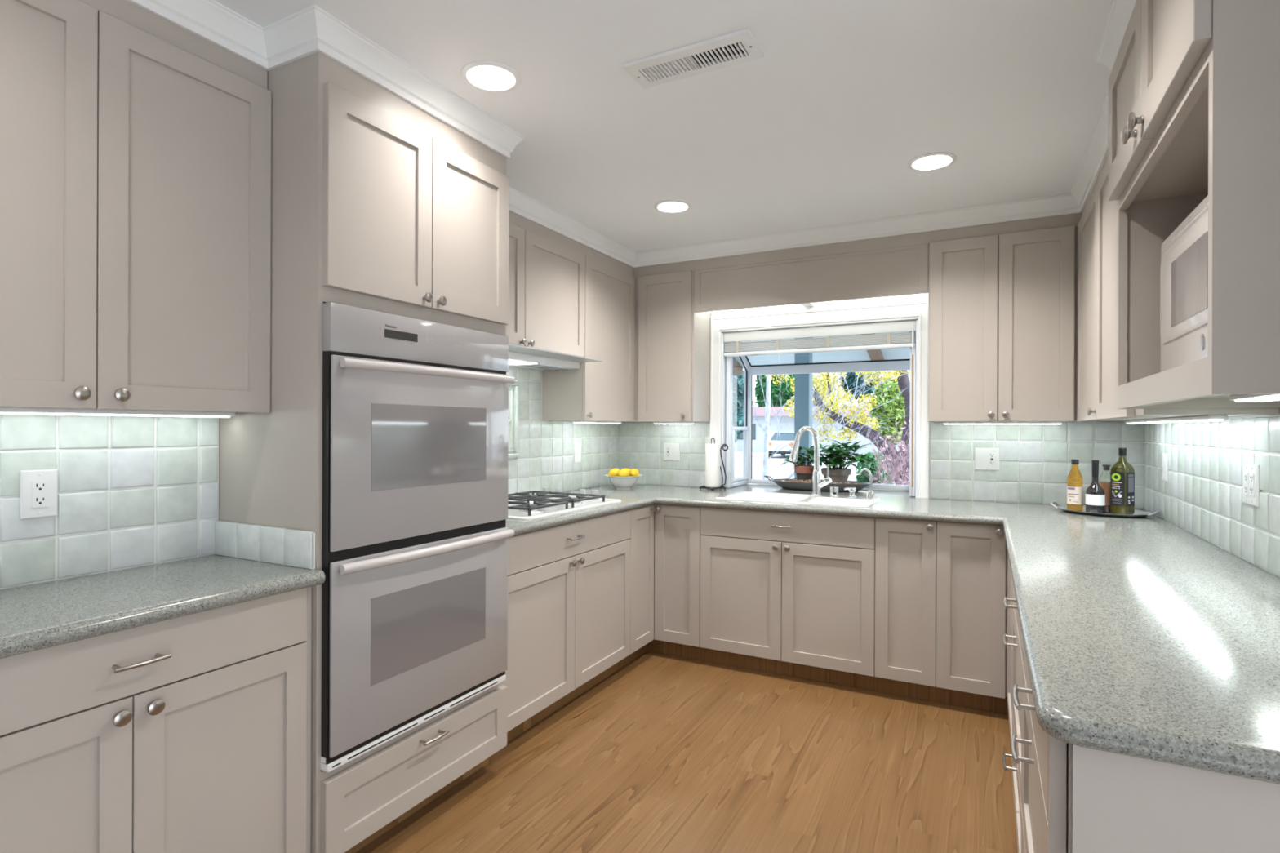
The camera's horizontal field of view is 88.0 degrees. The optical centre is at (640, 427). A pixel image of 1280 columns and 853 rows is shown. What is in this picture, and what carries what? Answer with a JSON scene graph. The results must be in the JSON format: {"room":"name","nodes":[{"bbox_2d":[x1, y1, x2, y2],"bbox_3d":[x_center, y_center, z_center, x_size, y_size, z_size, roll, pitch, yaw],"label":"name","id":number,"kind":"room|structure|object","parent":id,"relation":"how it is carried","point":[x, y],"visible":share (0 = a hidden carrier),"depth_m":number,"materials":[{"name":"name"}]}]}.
{"room":"kitchen","nodes":[
{"label":"kitchen","id":0,"kind":"room"},
{"bbox_2d":[508,369,568,459],"bbox_3d":[-0.842,0.088,3.466,0.100,2.430,2.958,0,0,28],"label":"wall","id":1,"kind":"structure","parent":0,"point":[541,410],"depth_m":3.86,"materials":[{"name":"white paint"}]},
{"bbox_2d":[505,222,585,356],"bbox_3d":[-0.694,-0.686,3.286,0.320,0.580,1.150,0,0,28],"label":"upper cabinet","id":2,"kind":"object","parent":1,"relation":"attached to","point":[547,277],"visible":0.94,"depth_m":3.41,"materials":[{"name":"beige paint"}]},
{"bbox_2d":[508,343,604,370],"bbox_3d":[-0.627,-0.360,3.292,0.416,0.069,1.055,0,0,28],"label":"range hood","id":3,"kind":"object","parent":1,"relation":"attached to","point":[519,356],"visible":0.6,"depth_m":3.41,"materials":[{"name":"white metal"}]},
{"bbox_2d":[506,366,618,496],"bbox_3d":[-0.629,0.002,3.753,0.010,0.776,2.040,0,0,28],"label":"tile backsplash","id":4,"kind":"structure","parent":1,"relation":"attached to","point":[545,459],"depth_m":3.95,"materials":[{"name":"tile"}]},
{"bbox_2d":[508,381,519,457],"bbox_3d":[-0.779,-0.046,3.452,0.024,0.420,0.440,0,0,28],"label":"tile panel","id":5,"kind":"object","parent":4,"relation":"attached to","point":[513,388],"visible":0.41,"depth_m":3.62,"materials":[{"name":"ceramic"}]},
{"bbox_2d":[573,444,581,462],"bbox_3d":[-0.397,0.160,4.180,0.008,0.119,0.073,0,0,28],"label":"light switch","id":6,"kind":"object","parent":4,"relation":"attached to","point":[577,447],"visible":1,"depth_m":4.17,"materials":[{"name":"white plastic"}]},
{"bbox_2d":[542,255,637,422],"bbox_3d":[-0.222,-0.507,4.193,0.320,0.934,0.892,0,0,28],"label":"upper cabinet","id":7,"kind":"object","parent":1,"relation":"attached to","point":[598,391],"visible":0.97,"depth_m":3.92,"materials":[{"name":"beige paint"}]},
{"bbox_2d":[571,420,622,423],"bbox_3d":[-0.260,-0.034,4.061,0.050,0.016,0.520,0,0,28],"label":"light bar","id":8,"kind":"object","parent":7,"relation":"attached to","point":[572,421],"visible":0.98,"depth_m":3.98,"materials":[{"name":"white plastic"}]},
{"bbox_2d":[509,211,633,275],"bbox_3d":[-0.508,-1.051,3.695,0.272,0.149,2.046,0,0,28],"label":"soffit","id":9,"kind":"structure","parent":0,"point":[514,219],"depth_m":3.60,"materials":[{"name":"beige paint"}]},
{"bbox_2d":[214,0,1113,251],"bbox_3d":[0.028,-1.123,0.586,5.900,0.001,7.260,0,0,28],"label":"ceiling","id":10,"kind":"structure","parent":0,"point":[824,128],"depth_m":2.26,"materials":[{"name":"white paint"}]},
{"bbox_2d":[79,0,267,88],"bbox_3d":[-1.518,-1.055,1.361,0.242,0.149,1.404,0,0,28],"label":"crown molding","id":11,"kind":"structure","parent":10,"relation":"attached to","point":[125,11],"depth_m":1.72,"materials":[{"name":"beige paint"}]},
{"bbox_2d":[460,60,521,93],"bbox_3d":[-0.479,-1.167,2.121,0.190,0.096,0.190,0,0,28],"label":"recessed light","id":12,"kind":"object","parent":10,"relation":"in","point":[489,76],"visible":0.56,"depth_m":2.17,"materials":[{"name":"white plastic"}]},
{"bbox_2d":[653,200,691,213],"bbox_3d":[0.161,-1.165,3.353,0.190,0.096,0.190,0,0,28],"label":"recessed light","id":13,"kind":"object","parent":10,"relation":"in","point":[666,206],"visible":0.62,"depth_m":3.41,"materials":[{"name":"white plastic"}]},
{"bbox_2d":[622,27,764,88],"bbox_3d":[0.157,-1.143,2.013,0.404,0.071,0.144,0,0,28],"label":"ceiling vent","id":14,"kind":"object","parent":10,"relation":"in","point":[695,59],"visible":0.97,"depth_m":2.00,"materials":[{"name":"white plastic"}]},
{"bbox_2d":[907,151,956,171],"bbox_3d":[1.222,-1.161,2.780,0.190,0.096,0.190,0,0,28],"label":"recessed light","id":15,"kind":"object","parent":10,"relation":"in","point":[939,160],"visible":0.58,"depth_m":2.83,"materials":[{"name":"white plastic"}]},
{"bbox_2d":[355,650,1017,852],"bbox_3d":[0.805,1.349,2.093,5.900,0.080,3.860,0,0,28],"label":"floor","id":16,"kind":"structure","parent":0,"point":[664,753],"depth_m":2.47,"materials":[{"name":"brown wood"}]},
{"bbox_2d":[0,586,311,852],"bbox_3d":[-1.286,0.865,1.532,0.505,0.873,0.880,0,0,28],"label":"base cabinet","id":17,"kind":"object","parent":16,"relation":"on","point":[190,733],"visible":0.98,"depth_m":1.50,"materials":[{"name":"beige paint"}]},
{"bbox_2d":[0,554,324,658],"bbox_3d":[-1.420,0.407,1.280,0.499,0.040,1.456,0,0,28],"label":"countertop","id":18,"kind":"structure","parent":17,"relation":"on","point":[37,616],"depth_m":1.55,"materials":[{"name":"stone"}]},
{"bbox_2d":[218,51,509,852],"bbox_3d":[-0.971,0.088,2.324,0.724,2.430,0.806,0,0,28],"label":"tall cabinet","id":19,"kind":"object","parent":16,"relation":"on","point":[380,203],"visible":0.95,"depth_m":1.96,"materials":[{"name":"beige paint"}]},
{"bbox_2d":[214,520,315,569],"bbox_3d":[-1.102,0.337,1.927,0.449,0.103,0.014,0,0,28],"label":"tile upstand","id":20,"kind":"structure","parent":19,"relation":"attached to","point":[270,544],"depth_m":1.91,"materials":[{"name":"tile"}]},
{"bbox_2d":[320,302,515,772],"bbox_3d":[-0.920,0.302,2.288,0.654,1.298,0.768,0,0,28],"label":"double oven","id":21,"kind":"object","parent":19,"relation":"in","point":[415,535],"visible":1,"depth_m":2.07,"materials":[{"name":"grey metal"}]},
{"bbox_2d":[504,509,631,742],"bbox_3d":[-0.563,0.868,3.180,0.660,0.873,1.089,0,0,28],"label":"base cabinet","id":22,"kind":"object","parent":16,"relation":"on","point":[569,584],"visible":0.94,"depth_m":2.99,"materials":[{"name":"beige paint"}]},
{"bbox_2d":[617,504,704,670],"bbox_3d":[0.016,0.870,4.032,0.899,0.873,0.953,0,0,28],"label":"base cabinet","id":23,"kind":"object","parent":16,"relation":"on","point":[665,540],"visible":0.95,"depth_m":3.71,"materials":[{"name":"beige paint"}]},
{"bbox_2d":[699,506,876,691],"bbox_3d":[0.877,0.873,3.718,0.917,0.873,0.714,0,0,28],"label":"base cabinet","id":24,"kind":"object","parent":16,"relation":"on","point":[793,594],"visible":0.95,"depth_m":3.42,"materials":[{"name":"beige paint"}]},
{"bbox_2d":[874,518,1008,715],"bbox_3d":[1.548,0.876,3.374,0.587,0.873,0.703,0,0,28],"label":"base cabinet","id":25,"kind":"object","parent":16,"relation":"on","point":[941,588],"visible":0.96,"depth_m":3.09,"materials":[{"name":"beige paint"}]},
{"bbox_2d":[1007,556,1013,760],"bbox_3d":[1.899,0.877,2.800,0.610,0.873,1.396,0,0,28],"label":"base cabinet","id":26,"kind":"object","parent":16,"relation":"on","point":[1010,576],"visible":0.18,"depth_m":2.88,"materials":[{"name":"beige paint"}]},
{"bbox_2d":[505,483,1279,784],"bbox_3d":[0.586,0.415,2.856,2.996,0.040,3.483,0,0,28],"label":"countertop","id":27,"kind":"structure","parent":26,"relation":"on","point":[1146,637],"depth_m":1.35,"materials":[{"name":"stone"}]},
{"bbox_2d":[507,487,621,519],"bbox_3d":[-0.517,0.360,3.285,0.517,0.060,0.823,0,0,28],"label":"gas cooktop","id":28,"kind":"object","parent":27,"relation":"in","point":[525,506],"visible":0.83,"depth_m":3.21,"materials":[{"name":"white metal"}]},
{"bbox_2d":[604,474,643,489],"bbox_3d":[-0.111,0.347,4.255,0.254,0.088,0.254,0,0,28],"label":"fruit bowl","id":29,"kind":"object","parent":27,"relation":"on","point":[620,482],"visible":0.9,"depth_m":4.19,"materials":[{"name":"white ceramic"}]},
{"bbox_2d":[699,437,728,490],"bbox_3d":[0.462,0.227,4.243,0.168,0.333,0.168,0,0,-12],"label":"paper towel holder","id":30,"kind":"object","parent":27,"relation":"on","point":[722,486],"visible":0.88,"depth_m":4.19,"materials":[{"name":"black metal"}]},
{"bbox_2d":[705,443,720,487],"bbox_3d":[0.462,0.238,4.242,0.096,0.275,0.096,0,0,28],"label":"paper towel roll","id":31,"kind":"object","parent":30,"relation":"on","point":[713,456],"visible":0.99,"depth_m":4.20,"materials":[{"name":"white paper"}]},
{"bbox_2d":[715,486,879,507],"bbox_3d":[0.874,0.458,3.692,0.817,0.256,0.485,0,0,28],"label":"sink","id":32,"kind":"object","parent":27,"relation":"in","point":[761,496],"depth_m":3.71,"materials":[{"name":"white ceramic"}]},
{"bbox_2d":[789,426,831,496],"bbox_3d":[0.964,0.189,3.775,0.240,0.400,0.085,0,0,5],"label":"kitchen faucet","id":33,"kind":"object","parent":27,"relation":"on","point":[817,484],"visible":1,"depth_m":3.77,"materials":[{"name":"silver metal"}]},
{"bbox_2d":[779,478,860,484],"bbox_3d":[1.143,0.346,4.235,0.544,0.042,0.258,0,0,28],"label":"chips","id":34,"kind":"object","parent":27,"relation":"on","point":[792,479],"visible":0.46,"depth_m":4.21,"materials":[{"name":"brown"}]},
{"bbox_2d":[778,445,826,482],"bbox_3d":[1.060,0.234,4.296,0.295,0.245,0.241,0,0,28],"label":"potted plant","id":35,"kind":"object","parent":34,"relation":"on","point":[803,472],"visible":0.67,"depth_m":4.26,"materials":[{"name":"green plant"}]},
{"bbox_2d":[804,440,876,484],"bbox_3d":[1.250,0.217,4.184,0.367,0.280,0.387,0,0,-36],"label":"potted plant","id":36,"kind":"object","parent":34,"relation":"on","point":[837,474],"visible":0.9,"depth_m":4.14,"materials":[{"name":"green plant"}]},
{"bbox_2d":[764,475,879,492],"bbox_3d":[1.143,0.356,4.236,0.732,0.080,0.326,0,0,28],"label":"tray","id":37,"kind":"object","parent":27,"relation":"on","point":[788,485],"visible":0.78,"depth_m":4.14,"materials":[{"name":"silver metal"}]},
{"bbox_2d":[857,467,874,498],"bbox_3d":[1.250,0.306,3.672,0.087,0.168,0.042,0,0,18],"label":"filter faucet","id":38,"kind":"object","parent":27,"relation":"on","point":[870,494],"visible":1,"depth_m":3.66,"materials":[{"name":"silver metal"}]},
{"bbox_2d":[1050,501,1161,517],"bbox_3d":[2.157,0.381,3.087,0.415,0.038,0.312,0,0,28],"label":"serving tray","id":39,"kind":"object","parent":27,"relation":"on","point":[1138,513],"visible":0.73,"depth_m":3.02,"materials":[{"name":"silver metal"}]},
{"bbox_2d":[1066,459,1083,511],"bbox_3d":[2.053,0.272,3.132,0.063,0.246,0.063,0,0,28],"label":"vinegar bottle","id":40,"kind":"object","parent":39,"relation":"on","point":[1074,480],"visible":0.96,"depth_m":3.11,"materials":[{"name":"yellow glass"}]},
{"bbox_2d":[1085,460,1105,513],"bbox_3d":[2.102,0.272,3.064,0.074,0.246,0.074,0,0,28],"label":"vinegar bottle","id":41,"kind":"object","parent":39,"relation":"on","point":[1095,493],"visible":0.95,"depth_m":3.04,"materials":[{"name":"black glass"}]},
{"bbox_2d":[1098,464,1111,512],"bbox_3d":[2.184,0.284,3.106,0.060,0.222,0.060,0,0,28],"label":"vinegar bottle","id":42,"kind":"object","parent":39,"relation":"on","point":[1104,478],"visible":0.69,"depth_m":3.08,"materials":[{"name":"clear glass"}]},
{"bbox_2d":[1110,448,1134,515],"bbox_3d":[2.214,0.244,3.045,0.072,0.304,0.071,0,0,-23],"label":"olive oil bottle","id":43,"kind":"object","parent":39,"relation":"on","point":[1122,473],"visible":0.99,"depth_m":3.02,"materials":[{"name":"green glass"}]},
{"bbox_2d":[1128,477,1133,492],"bbox_3d":[2.231,0.260,3.014,0.040,0.068,0.001,0,0,-24],"label":"print","id":44,"kind":"object","parent":43,"relation":"attached to","point":[1131,480],"depth_m":3.01,"materials":[{"name":"grey paper"}]},
{"bbox_2d":[1002,579,1023,852],"bbox_3d":[1.385,0.875,1.858,0.650,0.873,0.745,0,0,28],"label":"base cabinet","id":45,"kind":"object","parent":16,"relation":"on","point":[1017,637],"visible":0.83,"depth_m":1.97,"materials":[{"name":"beige paint"}]},
{"bbox_2d":[1010,640,1279,852],"bbox_3d":[1.021,0.874,1.161,0.650,0.873,0.820,0,0,28],"label":"base cabinet","id":46,"kind":"object","parent":16,"relation":"on","point":[1077,799],"visible":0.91,"depth_m":0.89,"materials":[{"name":"beige paint"}]},
{"bbox_2d":[633,212,1082,277],"bbox_3d":[1.097,-1.045,3.851,2.430,0.149,0.285,0,0,28],"label":"crown molding","id":47,"kind":"structure","parent":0,"point":[1069,220],"depth_m":3.61,"materials":[{"name":"beige paint"}]},
{"bbox_2d":[693,243,928,312],"bbox_3d":[0.923,-0.841,3.790,1.330,0.258,0.018,0,0,28],"label":"window valance","id":48,"kind":"object","parent":47,"relation":"attached to","point":[900,270],"visible":1,"depth_m":3.75,"materials":[{"name":"beige paint"}]},
{"bbox_2d":[711,296,1124,498],"bbox_3d":[1.192,0.096,4.016,3.198,2.430,0.100,0,0,28],"label":"wall","id":49,"kind":"structure","parent":0,"point":[921,298],"depth_m":3.96,"materials":[{"name":"white paint"}]},
{"bbox_2d":[617,422,710,487],"bbox_3d":[0.146,0.177,4.499,0.697,0.432,0.010,0,0,28],"label":"tile backsplash","id":50,"kind":"structure","parent":49,"relation":"attached to","point":[641,444],"depth_m":4.49,"materials":[{"name":"tile"}]},
{"bbox_2d":[663,443,679,461],"bbox_3d":[0.206,0.162,4.457,0.119,0.119,0.010,0,0,28],"label":"wall outlet","id":51,"kind":"object","parent":50,"relation":"attached to","point":[671,451],"visible":1,"depth_m":4.45,"materials":[{"name":"white plastic"}]},
{"bbox_2d":[635,270,711,422],"bbox_3d":[0.193,-0.506,4.292,0.424,0.934,0.334,0,0,28],"label":"upper cabinet","id":52,"kind":"object","parent":49,"relation":"attached to","point":[673,340],"visible":1,"depth_m":4.17,"materials":[{"name":"beige paint"}]},
{"bbox_2d":[652,422,695,424],"bbox_3d":[0.215,-0.033,4.312,0.290,0.016,0.045,0,0,28],"label":"light bar","id":53,"kind":"object","parent":52,"relation":"attached to","point":[655,423],"visible":0.93,"depth_m":4.29,"materials":[{"name":"white plastic"}]},
{"bbox_2d":[708,293,928,313],"bbox_3d":[0.988,-0.750,3.917,1.326,0.030,0.264,0,0,28],"label":"light","id":54,"kind":"object","parent":49,"relation":"attached to","point":[810,304],"visible":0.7,"depth_m":3.96,"materials":[{"name":"white"}]},
{"bbox_2d":[708,303,802,313],"bbox_3d":[0.675,-0.749,4.085,0.603,0.004,0.247,0,0,28],"label":"diffuser","id":55,"kind":"object","parent":54,"relation":"attached to","point":[800,304],"depth_m":4.15,"materials":[{"name":"white"}]},
{"bbox_2d":[811,293,928,305],"bbox_3d":[1.286,-0.746,3.766,0.645,0.004,0.247,0,0,28],"label":"diffuser","id":56,"kind":"object","parent":54,"relation":"attached to","point":[926,294],"depth_m":3.83,"materials":[{"name":"white"}]},
{"bbox_2d":[710,299,928,498],"bbox_3d":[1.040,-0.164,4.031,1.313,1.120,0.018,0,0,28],"label":"trim","id":57,"kind":"structure","parent":49,"relation":"attached to","point":[914,309],"depth_m":3.94,"materials":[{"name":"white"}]},
{"bbox_2d":[725,330,915,496],"bbox_3d":[1.165,-0.131,4.255,1.157,1.047,0.423,0,0,28],"label":"window","id":58,"kind":"structure","parent":49,"relation":"in","point":[731,481],"depth_m":4.36,"materials":[{"name":"white plastic"}]},
{"bbox_2d":[724,320,915,487],"bbox_3d":[1.061,-0.140,4.059,1.157,0.951,0.070,0,0,28],"label":"window blind","id":59,"kind":"object","parent":58,"relation":"attached to","point":[885,341],"visible":0.99,"depth_m":4.01,"materials":[{"name":"white fabric"}]},
{"bbox_2d":[733,331,910,368],"bbox_3d":[1.451,-0.921,4.935,10.000,0.735,1.750,0,0,28],"label":"roof eave","id":60,"kind":"object","parent":49,"relation":"attached to","point":[889,353],"visible":0.11,"depth_m":5.62,"materials":[{"name":"grey"}]},
{"bbox_2d":[733,333,884,375],"bbox_3d":[1.623,-0.790,4.834,2.580,0.605,1.730,0,0,28],"label":"beam","id":61,"kind":"structure","parent":60,"relation":"attached to","point":[874,354],"depth_m":5.39,"materials":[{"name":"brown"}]},
{"bbox_2d":[928,225,1077,421],"bbox_3d":[1.860,-0.500,3.422,0.672,0.934,0.334,0,0,28],"label":"upper cabinet","id":62,"kind":"object","parent":49,"relation":"attached to","point":[1002,308],"visible":1,"depth_m":3.30,"materials":[{"name":"beige paint"}]},
{"bbox_2d":[942,421,1063,424],"bbox_3d":[1.873,-0.026,3.447,0.550,0.016,0.045,0,0,28],"label":"light bar","id":63,"kind":"object","parent":62,"relation":"attached to","point":[943,422],"visible":1,"depth_m":3.42,"materials":[{"name":"white plastic"}]},
{"bbox_2d":[944,423,1061,424],"bbox_3d":[1.873,-0.021,3.447,0.534,0.005,0.021,0,0,28],"label":"diffuser","id":64,"kind":"object","parent":63,"relation":"attached to","point":[944,424],"depth_m":3.43,"materials":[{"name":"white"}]},
{"bbox_2d":[929,422,1144,509],"bbox_3d":[2.060,0.184,3.500,0.981,0.432,0.010,0,0,28],"label":"tile backsplash","id":65,"kind":"structure","parent":49,"relation":"attached to","point":[1035,465],"depth_m":3.50,"materials":[{"name":"tile"}]},
{"bbox_2d":[974,448,999,470],"bbox_3d":[1.875,0.168,3.586,0.119,0.119,0.010,0,0,28],"label":"wall outlet","id":66,"kind":"object","parent":65,"relation":"attached to","point":[985,459],"visible":1,"depth_m":3.58,"materials":[{"name":"white plastic"}]},
{"bbox_2d":[988,453,995,465],"bbox_3d":[1.894,0.168,3.574,0.033,0.066,0.002,0,0,28],"label":"receptacle","id":67,"kind":"object","parent":66,"relation":"attached to","point":[991,455],"depth_m":3.57,"materials":[{"name":"white plastic"}]},
{"bbox_2d":[1082,155,1107,213],"bbox_3d":[1.980,-1.042,2.597,0.296,0.149,1.691,0,0,28],"label":"soffit","id":68,"kind":"structure","parent":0,"point":[1107,156],"depth_m":2.77,"materials":[{"name":"beige paint"}]},
{"bbox_2d":[1228,407,1279,417],"bbox_3d":[1.845,0.098,1.920,0.100,2.430,3.212,0,0,28],"label":"wall","id":69,"kind":"structure","parent":0,"point":[1278,414],"depth_m":1.91,"materials":[{"name":"white paint"}]},
{"bbox_2d":[127,0,1136,267],"bbox_3d":[0.242,-1.079,1.893,2.726,0.087,3.977,0,0,28],"label":"trim","id":70,"kind":"structure","parent":69,"relation":"attached to","point":[308,31],"depth_m":2.32,"materials":[{"name":"white"}]},
{"bbox_2d":[1076,159,1278,421],"bbox_3d":[1.954,-0.499,2.608,0.344,0.934,1.689,0,0,28],"label":"upper cabinet","id":71,"kind":"object","parent":69,"relation":"attached to","point":[1097,227],"visible":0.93,"depth_m":2.54,"materials":[{"name":"beige paint"}]},
{"bbox_2d":[1124,414,1228,423],"bbox_3d":[1.937,-0.027,2.452,0.045,0.016,1.300,0,0,28],"label":"light bar","id":72,"kind":"object","parent":71,"relation":"attached to","point":[1215,417],"visible":1,"depth_m":2.14,"materials":[{"name":"white plastic"}]},
{"bbox_2d":[1126,419,1223,423],"bbox_3d":[1.937,-0.021,2.452,0.029,0.005,1.276,0,0,28],"label":"diffuser","id":73,"kind":"object","parent":72,"relation":"attached to","point":[1134,421],"depth_m":2.37,"materials":[{"name":"white plastic"}]},
{"bbox_2d":[1107,0,1279,408],"bbox_3d":[1.318,-0.587,1.463,0.413,1.062,0.926,0,0,28],"label":"upper cabinet","id":74,"kind":"object","parent":69,"relation":"attached to","point":[1194,85],"visible":0.99,"depth_m":1.16,"materials":[{"name":"beige paint"}]},
{"bbox_2d":[1160,195,1208,372],"bbox_3d":[1.387,-0.312,1.477,0.266,0.384,0.622,0,0,28],"label":"microwave oven","id":75,"kind":"object","parent":74,"relation":"in","point":[1184,269],"visible":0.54,"depth_m":1.56,"materials":[{"name":"white"}]},
{"bbox_2d":[1229,393,1279,401],"bbox_3d":[1.370,-0.074,1.361,0.080,0.016,0.680,0,0,28],"label":"light bar","id":76,"kind":"object","parent":74,"relation":"attached to","point":[1272,397],"visible":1,"depth_m":1.55,"materials":[{"name":"white plastic"}]},
{"bbox_2d":[1142,415,1279,577],"bbox_3d":[1.793,0.183,1.942,0.010,0.432,3.004,0,0,28],"label":"tile backsplash","id":77,"kind":"structure","parent":69,"relation":"attached to","point":[1202,495],"depth_m":2.20,"materials":[{"name":"tile"}]},
{"bbox_2d":[1162,453,1168,481],"bbox_3d":[2.264,0.170,2.861,0.008,0.119,0.073,0,0,28],"label":"light switch","id":78,"kind":"object","parent":77,"relation":"attached to","point":[1165,456],"visible":1,"depth_m":2.84,"materials":[{"name":"white plastic"}]},
{"bbox_2d":[1242,462,1259,506],"bbox_3d":[1.779,0.165,1.934,0.008,0.119,0.119,0,0,28],"label":"wall outlet","id":79,"kind":"object","parent":77,"relation":"attached to","point":[1251,473],"visible":1,"depth_m":1.92,"materials":[{"name":"white plastic"}]},
{"bbox_2d":[1244,472,1248,495],"bbox_3d":[1.788,0.165,1.956,0.002,0.066,0.033,0,0,28],"label":"receptacle","id":80,"kind":"object","parent":79,"relation":"attached to","point":[1246,474],"depth_m":1.95,"materials":[{"name":"white plastic"}]},
{"bbox_2d":[1248,473,1253,497],"bbox_3d":[1.766,0.165,1.915,0.002,0.066,0.033,0,0,28],"label":"receptacle","id":81,"kind":"object","parent":79,"relation":"attached to","point":[1251,475],"depth_m":1.92,"materials":[{"name":"white plastic"}]},
{"bbox_3d":[-2.389,0.083,0.177,0.200,2.430,4.304,0,0,28],"label":"wall","id":82,"kind":"structure","parent":0,"visible":0},
{"bbox_2d":[0,414,218,589],"bbox_3d":[-1.627,0.170,1.411,0.010,0.432,1.418,0,0,28],"label":"tile backsplash","id":83,"kind":"structure","parent":82,"relation":"attached to","point":[134,491],"depth_m":1.78,"materials":[{"name":"tile"}]},
{"bbox_2d":[19,469,57,519],"bbox_3d":[-1.494,0.164,1.646,0.008,0.119,0.073,0,0,28],"label":"wall outlet","id":84,"kind":"object","parent":83,"relation":"attached to","point":[38,489],"visible":1,"depth_m":1.64,"materials":[{"name":"white plastic"}]},
{"bbox_2d":[31,480,48,507],"bbox_3d":[-1.492,0.164,1.644,0.002,0.066,0.033,0,0,28],"label":"receptacle","id":85,"kind":"object","parent":84,"relation":"attached to","point":[39,488],"depth_m":1.64,"materials":[{"name":"white plastic"}]},
{"bbox_2d":[0,0,271,413],"bbox_3d":[-1.367,-0.512,1.598,0.290,0.934,0.846,0,0,28],"label":"upper cabinet","id":86,"kind":"object","parent":82,"relation":"attached to","point":[135,166],"visible":1,"depth_m":1.59,"materials":[{"name":"beige paint"}]},
{"bbox_2d":[0,407,235,417],"bbox_3d":[-1.405,-0.040,1.641,0.050,0.016,0.770,0,0,28],"label":"light bar","id":87,"kind":"object","parent":86,"relation":"attached to","point":[3,411],"visible":0.97,"depth_m":1.69,"materials":[{"name":"white plastic"}]},
{"bbox_2d":[0,412,230,417],"bbox_3d":[-1.405,-0.034,1.641,0.034,0.005,0.746,0,0,28],"label":"diffuser","id":88,"kind":"object","parent":87,"relation":"attached to","point":[216,415],"depth_m":1.75,"materials":[{"name":"white plastic"}]},
{"label":"outside","id":89,"kind":"structure","parent":0,"visible":0},
{"bbox_2d":[734,451,900,484],"bbox_3d":[21.779,1.837,41.742,80.000,0.200,85.830,0,0,28],"label":"ground","id":90,"kind":"structure","parent":89,"point":[775,472],"depth_m":28.34,"materials":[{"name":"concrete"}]},
{"bbox_2d":[732,370,744,443],"bbox_3d":[2.310,-0.066,16.846,1.033,3.461,0.824,0,0,28],"label":"evergreen tree","id":91,"kind":"object","parent":90,"relation":"on","point":[738,380],"visible":0.34,"depth_m":16.59,"materials":[{"name":"green plant"}]},
{"bbox_2d":[754,373,794,406],"bbox_3d":[12.910,-2.457,60.978,5.102,8.322,3.861,0,0,28],"label":"evergreen tree","id":92,"kind":"object","parent":90,"relation":"on","point":[787,393],"visible":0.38,"depth_m":59.77,"materials":[{"name":"green plant"}]},
{"bbox_2d":[768,431,813,457],"bbox_3d":[8.745,0.959,38.552,1.880,1.459,4.550,0,0,28],"label":"parked car","id":93,"kind":"object","parent":90,"relation":"on","point":[789,436],"visible":0.37,"depth_m":36.82,"materials":[{"name":"grey paint"}]},
{"bbox_2d":[794,337,812,478],"bbox_3d":[1.265,0.446,5.154,0.150,2.430,0.150,0,0,28],"label":"porch post","id":94,"kind":"object","parent":90,"relation":"on","point":[802,382],"visible":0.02,"depth_m":5.11,"materials":[{"name":"blue"}]},
{"bbox_2d":[791,373,841,406],"bbox_3d":[15.279,-1.596,57.468,4.520,6.617,3.409,0,0,28],"label":"autumn tree","id":95,"kind":"object","parent":90,"relation":"on","point":[818,377],"visible":0.09,"depth_m":56.48,"materials":[{"name":"yellow plant"}]},
{"bbox_2d":[734,404,901,454],"bbox_3d":[14.938,0.037,49.167,30.000,3.350,11.000,0,0,28],"label":"house","id":96,"kind":"structure","parent":90,"relation":"on","point":[757,433],"depth_m":46.57,"materials":[{"name":"grey paint"}]},
{"bbox_2d":[752,370,910,479],"bbox_3d":[2.379,-0.602,8.080,2.038,4.534,0.997,0,0,37],"label":"birch tree","id":97,"kind":"object","parent":90,"relation":"on","point":[766,430],"visible":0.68,"depth_m":8.12,"materials":[{"name":"white plant"}]},
{"bbox_2d":[836,371,881,405],"bbox_3d":[20.318,-3.090,61.591,4.100,9.643,3.176,0,0,28],"label":"conifer tree","id":98,"kind":"object","parent":90,"relation":"on","point":[851,377],"visible":0.34,"depth_m":60.91,"materials":[{"name":"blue plant"}]},
{"bbox_3d":[8.286,1.697,8.757,11.400,0.080,10.800,0,0,28],"label":"planting bed","id":99,"kind":"object","parent":90,"relation":"on","visible":0},
{"bbox_2d":[764,369,910,484],"bbox_3d":[3.051,-0.064,10.268,2.406,3.418,2.053,0,0,28],"label":"leaning tree","id":100,"kind":"object","parent":99,"relation":"on","point":[904,381],"visible":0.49,"depth_m":9.99,"materials":[{"name":"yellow plant"}]},
{"bbox_2d":[855,451,891,484],"bbox_3d":[4.378,1.051,12.378,0.718,1.243,0.539,0,0,28],"label":"shrub","id":101,"kind":"object","parent":99,"relation":"on","point":[860,478],"visible":0.4,"depth_m":12.32,"materials":[{"name":"green plant"}]},
{"bbox_2d":[853,419,909,484],"bbox_3d":[3.308,0.471,8.441,1.274,1.203,1.162,0,0,28],"label":"shrub","id":102,"kind":"object","parent":99,"relation":"on","point":[896,469],"visible":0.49,"depth_m":8.39,"materials":[{"name":"plant"}]},
{"bbox_2d":[868,377,905,484],"bbox_3d":[5.717,0.243,15.058,1.084,2.868,0.825,0,0,28],"label":"shrub","id":103,"kind":"object","parent":99,"relation":"on","point":[891,411],"visible":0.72,"depth_m":14.90,"materials":[{"name":"green plant"}]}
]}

